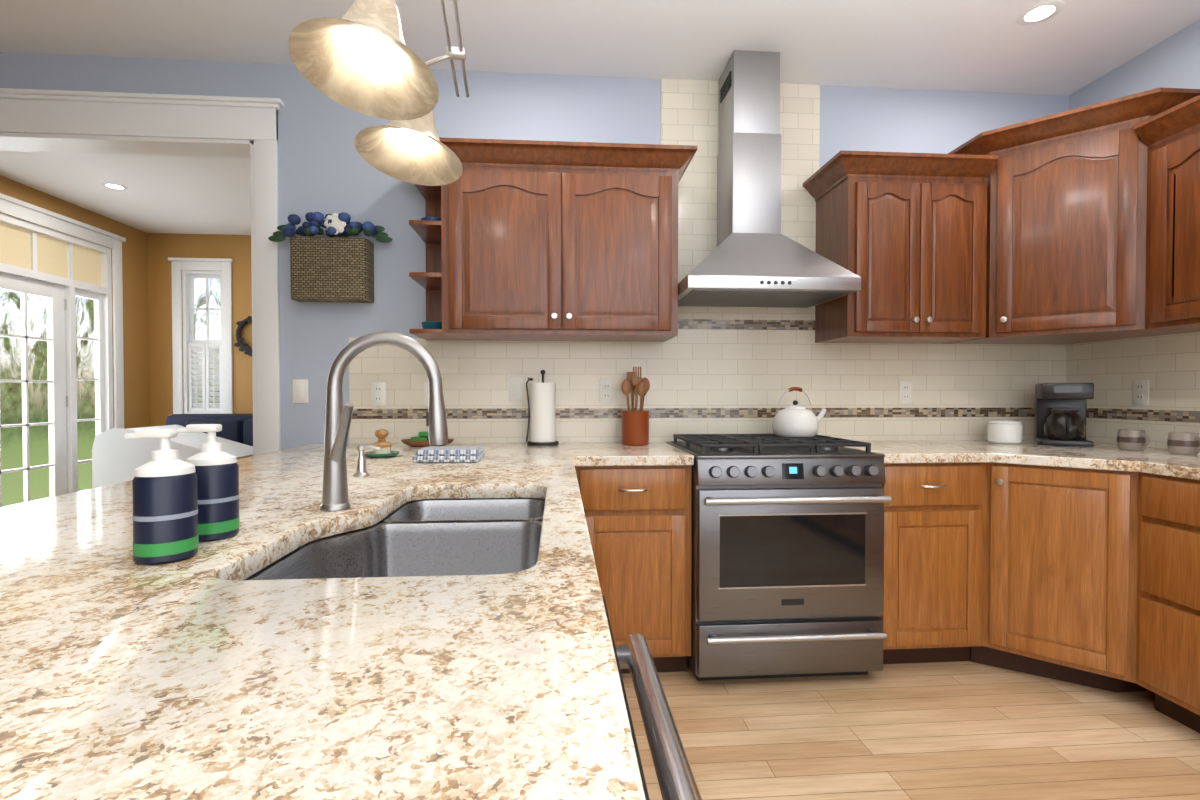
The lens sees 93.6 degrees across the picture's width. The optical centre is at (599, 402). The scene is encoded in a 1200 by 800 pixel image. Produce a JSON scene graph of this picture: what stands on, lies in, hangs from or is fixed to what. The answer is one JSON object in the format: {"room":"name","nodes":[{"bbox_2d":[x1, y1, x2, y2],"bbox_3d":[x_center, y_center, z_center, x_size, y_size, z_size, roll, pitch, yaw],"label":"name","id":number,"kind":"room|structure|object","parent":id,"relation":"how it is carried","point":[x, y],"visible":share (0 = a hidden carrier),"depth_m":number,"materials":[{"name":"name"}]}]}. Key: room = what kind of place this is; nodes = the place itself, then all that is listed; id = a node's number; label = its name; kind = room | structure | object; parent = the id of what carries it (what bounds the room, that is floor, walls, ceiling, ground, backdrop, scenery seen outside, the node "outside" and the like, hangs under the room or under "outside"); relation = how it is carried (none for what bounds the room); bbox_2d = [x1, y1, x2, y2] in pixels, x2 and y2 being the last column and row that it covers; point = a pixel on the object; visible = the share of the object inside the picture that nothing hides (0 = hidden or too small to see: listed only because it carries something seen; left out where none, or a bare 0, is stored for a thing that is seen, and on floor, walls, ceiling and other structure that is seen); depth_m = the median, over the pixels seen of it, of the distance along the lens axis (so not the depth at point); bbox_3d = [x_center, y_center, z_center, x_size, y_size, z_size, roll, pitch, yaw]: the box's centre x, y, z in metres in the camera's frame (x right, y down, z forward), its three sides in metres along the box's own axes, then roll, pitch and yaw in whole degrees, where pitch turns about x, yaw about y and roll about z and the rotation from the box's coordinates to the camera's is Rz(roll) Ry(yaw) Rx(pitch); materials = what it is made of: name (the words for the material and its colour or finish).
{"room":"kitchen","nodes":[
{"label":"kitchen","id":0,"kind":"room"},
{"bbox_2d":[0,176,149,428],"bbox_3d":[-4.250,-0.239,1.745,0.150,2.740,7.950,0,1,-4],"label":"wall","id":1,"kind":"structure","parent":0,"point":[135,329],"depth_m":5.32,"materials":[{"name":"brown paint"}]},
{"bbox_2d":[0,193,125,506],"bbox_3d":[-4.395,-0.207,4.247,0.162,2.600,1.970,0,1,-4],"label":"door frame","id":2,"kind":"structure","parent":1,"relation":"attached to","point":[59,271],"depth_m":4.64,"materials":[{"name":"white paint"}]},
{"bbox_2d":[148,233,252,426],"bbox_3d":[-1.021,-0.302,5.888,6.890,2.740,0.150,0,1,-4],"label":"wall","id":3,"kind":"structure","parent":0,"point":[162,247],"depth_m":5.56,"materials":[{"name":"brown paint"}]},
{"bbox_2d":[168,257,233,415],"bbox_3d":[-3.946,-0.596,5.632,0.600,1.655,0.170,0,1,-4],"label":"window","id":4,"kind":"structure","parent":3,"relation":"in","point":[187,368],"depth_m":5.60,"materials":[{"name":"white paint"}]},
{"bbox_2d":[234,316,251,355],"bbox_3d":[-3.413,-0.658,5.600,0.419,0.404,0.054,0,1,-4],"label":"wreath","id":5,"kind":"object","parent":3,"relation":"attached to","point":[246,348],"visible":0.46,"depth_m":5.58,"materials":[{"name":"black"}]},
{"bbox_2d":[0,52,1068,449],"bbox_3d":[-0.875,-0.255,2.837,7.040,2.740,0.140,0,1,-4],"label":"wall","id":6,"kind":"structure","parent":0,"point":[324,166],"depth_m":2.75,"materials":[{"name":"blue paint"}]},
{"bbox_2d":[0,88,283,455],"bbox_3d":[-2.532,-0.160,2.701,2.705,2.553,0.198,0,1,-4],"label":"trim","id":7,"kind":"structure","parent":6,"relation":"attached to","point":[38,120],"depth_m":2.67,"materials":[{"name":"white paint"}]},
{"bbox_2d":[293,379,307,402],"bbox_3d":[-1.448,-0.054,2.724,0.072,0.115,0.008,0,1,-4],"label":"switch plate","id":8,"kind":"object","parent":6,"relation":"attached to","point":[300,390],"visible":1,"depth_m":2.72,"materials":[{"name":"white plastic"}]},
{"bbox_2d":[268,212,392,302],"bbox_3d":[-1.268,-0.681,2.646,0.570,0.397,0.163,0,1,-4],"label":"basket","id":9,"kind":"object","parent":6,"relation":"attached to","point":[336,265],"visible":1,"depth_m":2.61,"materials":[{"name":"brown wicker"}]},
{"bbox_2d":[437,137,684,341],"bbox_3d":[-0.180,-0.710,2.631,1.038,0.816,0.352,0,1,-4],"label":"upper cabinet","id":10,"kind":"object","parent":6,"relation":"attached to","point":[528,240],"depth_m":2.46,"materials":[{"name":"brown wood"}]},
{"bbox_2d":[349,78,1065,443],"bbox_3d":[0.636,-0.705,2.864,3.719,1.839,0.009,0,1,-4],"label":"wall tile","id":11,"kind":"structure","parent":6,"relation":"attached to","point":[723,370],"depth_m":2.86,"materials":[{"name":"tile"}]},
{"bbox_2d":[371,383,385,405],"bbox_3d":[-1.079,-0.039,2.743,0.072,0.115,0.008,0,1,-4],"label":"electrical outlet","id":12,"kind":"object","parent":11,"relation":"attached to","point":[378,394],"visible":1,"depth_m":2.74,"materials":[{"name":"white plastic"}]},
{"bbox_2d":[423,383,428,405],"bbox_3d":[-0.829,-0.039,2.761,0.072,0.115,0.008,0,1,-4],"label":"electrical outlet","id":13,"kind":"object","parent":11,"relation":"attached to","point":[425,394],"visible":0.29,"depth_m":2.76,"materials":[{"name":"white plastic"}]},
{"bbox_2d":[509,378,522,400],"bbox_3d":[-0.415,-0.065,2.790,0.072,0.115,0.008,0,1,-4],"label":"light switch","id":14,"kind":"object","parent":11,"relation":"attached to","point":[515,389],"visible":1,"depth_m":2.79,"materials":[{"name":"white plastic"}]},
{"bbox_2d":[599,380,613,402],"bbox_3d":[0.033,-0.055,2.823,0.072,0.115,0.008,0,1,-4],"label":"electrical outlet","id":15,"kind":"object","parent":11,"relation":"attached to","point":[606,391],"visible":1,"depth_m":2.82,"materials":[{"name":"white plastic"}]},
{"bbox_2d":[899,381,912,402],"bbox_3d":[1.594,-0.052,2.936,0.072,0.115,0.008,0,1,-4],"label":"electrical outlet","id":16,"kind":"object","parent":11,"relation":"attached to","point":[905,391],"visible":1,"depth_m":2.93,"materials":[{"name":"white plastic"}]},
{"bbox_2d":[678,50,860,307],"bbox_3d":[0.724,-1.049,2.613,0.752,1.142,0.493,0,1,-4],"label":"range hood","id":17,"kind":"object","parent":6,"relation":"attached to","point":[755,258],"visible":0.98,"depth_m":2.60,"materials":[{"name":"silver metal"}]},
{"bbox_2d":[803,150,998,343],"bbox_3d":[1.419,-0.711,2.724,0.738,0.815,0.398,0,1,-4],"label":"upper cabinet","id":18,"kind":"object","parent":6,"relation":"attached to","point":[903,235],"visible":0.98,"depth_m":2.58,"materials":[{"name":"brown wood"}]},
{"bbox_2d":[942,87,1199,344],"bbox_3d":[2.134,-0.769,2.590,0.768,0.935,0.768,0,1,-4],"label":"upper cabinet","id":19,"kind":"object","parent":6,"relation":"attached to","point":[1066,222],"visible":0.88,"depth_m":2.42,"materials":[{"name":"brown wood"}]},
{"bbox_2d":[0,0,1199,234],"bbox_3d":[-0.814,-1.642,1.973,7.040,0.060,7.950,0,1,-4],"label":"ceiling","id":20,"kind":"structure","parent":0,"point":[1070,48],"depth_m":2.54,"materials":[{"name":"white paint"}]},
{"bbox_2d":[101,182,127,189],"bbox_3d":[-3.700,-1.646,4.295,0.160,0.004,0.160,0,1,-4],"label":"recessed light","id":21,"kind":"object","parent":20,"relation":"in","point":[113,186],"visible":1,"depth_m":4.29,"materials":[{"name":"white paint"}]},
{"bbox_2d":[288,0,468,185],"bbox_3d":[-0.312,-1.041,0.389,0.302,1.091,2.001,0,1,-4],"label":"pendant light","id":22,"kind":"object","parent":20,"relation":"hanging from","point":[359,56],"visible":1,"depth_m":0.96,"materials":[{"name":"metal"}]},
{"bbox_2d":[1016,0,1064,25],"bbox_3d":[1.826,-1.616,2.340,0.160,0.004,0.160,0,1,-4],"label":"recessed light","id":23,"kind":"object","parent":20,"relation":"in","point":[1038,11],"visible":1,"depth_m":2.33,"materials":[{"name":"white paint"}]},
{"bbox_2d":[622,660,1199,799],"bbox_3d":[-0.814,1.157,2.015,7.040,0.060,7.950,0,1,-4],"label":"floor","id":24,"kind":"structure","parent":0,"point":[964,730],"depth_m":1.89,"materials":[{"name":"brown wood"}]},
{"bbox_2d":[92,414,252,488],"bbox_3d":[-2.978,0.597,4.952,2.046,0.969,0.964,0,1,-4],"label":"sofa","id":25,"kind":"object","parent":24,"relation":"on","point":[117,457],"visible":0.15,"depth_m":4.44,"materials":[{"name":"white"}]},
{"bbox_2d":[322,521,385,538],"bbox_3d":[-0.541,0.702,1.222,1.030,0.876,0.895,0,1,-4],"label":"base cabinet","id":26,"kind":"object","parent":24,"relation":"on","point":[380,521],"depth_m":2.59,"materials":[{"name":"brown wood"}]},
{"bbox_2d":[575,465,691,673],"bbox_3d":[0.110,0.682,2.522,0.478,0.875,0.658,0,1,-4],"label":"base cabinet","id":27,"kind":"object","parent":24,"relation":"on","point":[639,521],"visible":0.62,"depth_m":2.23,"materials":[{"name":"brown wood"}]},
{"bbox_2d":[602,596,677,799],"bbox_3d":[-0.487,0.713,0.474,1.030,0.876,0.736,0,1,-4],"label":"dishwasher","id":28,"kind":"object","parent":24,"relation":"on","point":[624,654],"depth_m":0.57,"materials":[{"name":"metal"}]},
{"bbox_2d":[0,442,693,799],"bbox_3d":[-0.402,0.248,0.933,1.728,0.039,3.720,0,1,-4],"label":"countertop","id":29,"kind":"structure","parent":28,"relation":"on","point":[207,671],"depth_m":0.52,"materials":[{"name":"stone"}]},
{"bbox_2d":[125,428,198,564],"bbox_3d":[-0.646,0.134,0.829,0.092,0.190,0.077,0,1,-4],"label":"soap bottle","id":30,"kind":"object","parent":29,"relation":"on","point":[165,504],"visible":1,"depth_m":0.80,"materials":[{"name":"blue plastic"}]},
{"bbox_2d":[177,424,239,541],"bbox_3d":[-0.663,0.132,0.953,0.092,0.190,0.077,0,1,-4],"label":"soap bottle","id":31,"kind":"object","parent":29,"relation":"on","point":[216,468],"visible":0.9,"depth_m":0.93,"materials":[{"name":"blue plastic"}]},
{"bbox_2d":[353,445,380,476],"bbox_3d":[-0.687,0.171,1.664,0.079,0.091,0.043,0,1,-4],"label":"soap pump","id":32,"kind":"object","parent":29,"relation":"on","point":[361,471],"visible":1,"depth_m":1.65,"materials":[{"name":"silver metal"}]},
{"bbox_2d":[364,429,399,457],"bbox_3d":[-0.842,0.156,2.174,0.132,0.106,0.132,0,1,-4],"label":"scrub brush","id":33,"kind":"object","parent":29,"relation":"on","point":[381,435],"visible":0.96,"depth_m":2.15,"materials":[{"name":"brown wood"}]},
{"bbox_2d":[320,331,447,510],"bbox_3d":[-0.455,0.037,1.169,0.266,0.374,0.116,0,1,-4],"label":"faucet","id":34,"kind":"object","parent":29,"relation":"on","point":[338,419],"visible":1,"depth_m":1.18,"materials":[{"name":"silver metal"}]},
{"bbox_2d":[245,498,544,579],"bbox_3d":[-0.335,0.369,1.131,0.476,0.205,0.796,0,1,-4],"label":"sink basin","id":35,"kind":"object","parent":29,"relation":"in","point":[444,537],"visible":0.38,"depth_m":1.23,"materials":[{"name":"silver metal"}]},
{"bbox_2d":[401,432,453,446],"bbox_3d":[-0.798,0.169,2.608,0.243,0.066,0.144,0,1,-4],"label":"dish","id":36,"kind":"object","parent":29,"relation":"on","point":[421,439],"visible":0.65,"depth_m":2.57,"materials":[{"name":"brown wood"}]},
{"bbox_2d":[412,446,484,462],"bbox_3d":[-0.547,0.188,2.055,0.230,0.044,0.170,0,1,-4],"label":"plaid towel","id":37,"kind":"object","parent":29,"relation":"on","point":[444,454],"visible":1,"depth_m":1.98,"materials":[{"name":"white fabric"}]},
{"bbox_2d":[526,370,558,445],"bbox_3d":[-0.277,0.022,2.699,0.157,0.357,0.150,0,1,-4],"label":"paper towel holder","id":38,"kind":"object","parent":29,"relation":"on","point":[541,415],"visible":1,"depth_m":2.65,"materials":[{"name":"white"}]},
{"bbox_2d":[621,367,649,445],"bbox_3d":[0.171,0.016,2.686,0.140,0.370,0.136,0,1,-4],"label":"utensil crock","id":39,"kind":"object","parent":29,"relation":"on","point":[635,427],"visible":1,"depth_m":2.65,"materials":[{"name":"orange ceramic"}]},
{"bbox_2d":[666,434,891,680],"bbox_3d":[0.734,0.641,2.504,0.754,0.958,0.723,0,1,-4],"label":"range","id":40,"kind":"object","parent":24,"relation":"on","point":[787,576],"visible":0.98,"depth_m":2.21,"materials":[{"name":"silver metal"}]},
{"bbox_2d":[772,387,826,436],"bbox_3d":[0.948,0.042,2.668,0.257,0.232,0.208,0,1,-4],"label":"kettle","id":41,"kind":"object","parent":40,"relation":"on","point":[794,420],"visible":1,"depth_m":2.60,"materials":[{"name":"white ceramic"}]},
{"bbox_2d":[880,463,984,663],"bbox_3d":[1.349,0.681,2.612,0.478,0.875,0.658,0,1,-4],"label":"base cabinet","id":42,"kind":"object","parent":24,"relation":"on","point":[934,521],"visible":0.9,"depth_m":2.32,"materials":[{"name":"brown wood"}]},
{"bbox_2d":[970,463,1149,691],"bbox_3d":[2.058,0.682,2.526,0.932,0.875,0.928,0,1,-4],"label":"base cabinet","id":43,"kind":"object","parent":24,"relation":"on","point":[1060,571],"visible":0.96,"depth_m":2.19,"materials":[{"name":"brown wood"}]},
{"bbox_2d":[1136,472,1199,732],"bbox_3d":[2.351,0.711,0.629,0.622,0.875,2.900,0,1,-4],"label":"base cabinet","id":44,"kind":"object","parent":24,"relation":"on","point":[1168,623],"visible":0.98,"depth_m":1.93,"materials":[{"name":"brown wood"}]},
{"bbox_2d":[848,440,1199,479],"bbox_3d":[1.923,0.247,1.042,1.398,0.039,3.840,0,1,-4],"label":"countertop","id":45,"kind":"structure","parent":44,"relation":"on","point":[1114,457],"depth_m":2.29,"materials":[{"name":"stone"}]},
{"bbox_2d":[987,419,1022,443],"bbox_3d":[1.997,0.142,2.780,0.144,0.115,0.144,0,1,-4],"label":"canister","id":46,"kind":"object","parent":45,"relation":"on","point":[1003,431],"visible":1,"depth_m":2.73,"materials":[{"name":"white ceramic"}]},
{"bbox_2d":[1034,383,1093,446],"bbox_3d":[2.213,0.054,2.689,0.190,0.292,0.258,1,1,31],"label":"coffee maker","id":47,"kind":"object","parent":45,"relation":"on","point":[1060,413],"visible":1,"depth_m":2.64,"materials":[{"name":"black plastic"}]},
{"bbox_2d":[1117,429,1149,449],"bbox_3d":[2.303,0.162,2.427,0.093,0.085,0.122,0,1,-4],"label":"mug","id":48,"kind":"object","parent":45,"relation":"on","point":[1128,439],"visible":1,"depth_m":2.41,"materials":[{"name":"beige ceramic"}]},
{"bbox_2d":[1167,432,1199,454],"bbox_3d":[2.346,0.165,2.250,0.093,0.085,0.122,0,1,-4],"label":"mug","id":49,"kind":"object","parent":45,"relation":"on","point":[1184,443],"visible":1,"depth_m":2.23,"materials":[{"name":"beige ceramic"}]},
{"bbox_2d":[1069,20,1199,109],"bbox_3d":[2.737,-0.222,0.647,0.150,2.740,4.750,0,1,-4],"label":"wall","id":50,"kind":"structure","parent":0,"point":[1172,61],"depth_m":2.56,"materials":[{"name":"blue paint"}]},
{"bbox_2d":[1066,332,1199,448],"bbox_3d":[2.631,-0.022,1.014,0.009,0.530,3.992,0,1,-4],"label":"wall tile","id":51,"kind":"structure","parent":50,"relation":"attached to","point":[1167,367],"depth_m":2.61,"materials":[{"name":"tile"}]},
{"bbox_2d":[1132,380,1148,404],"bbox_3d":[2.508,-0.047,2.614,0.008,0.115,0.072,0,1,-4],"label":"electrical outlet","id":52,"kind":"object","parent":51,"relation":"attached to","point":[1140,392],"visible":1,"depth_m":2.61,"materials":[{"name":"white plastic"}]},
{"bbox_2d":[1133,95,1199,329],"bbox_3d":[2.400,-0.692,1.479,0.398,0.815,1.620,0,1,-4],"label":"upper cabinet","id":53,"kind":"object","parent":50,"relation":"attached to","point":[1170,137],"visible":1,"depth_m":2.16,"materials":[{"name":"brown wood"}]},
{"label":"outside","id":54,"kind":"structure","parent":0,"visible":0},
{"bbox_2d":[0,289,81,506],"bbox_3d":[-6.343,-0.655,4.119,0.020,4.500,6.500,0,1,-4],"label":"glass panes","id":55,"kind":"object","parent":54,"point":[11,404],"depth_m":6.41,"materials":[{"name":"clear glass"}]},
{"bbox_2d":[80,278,220,490],"bbox_3d":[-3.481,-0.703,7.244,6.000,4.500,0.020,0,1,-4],"label":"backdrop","id":56,"kind":"structure","parent":54,"point":[87,350],"depth_m":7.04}
]}

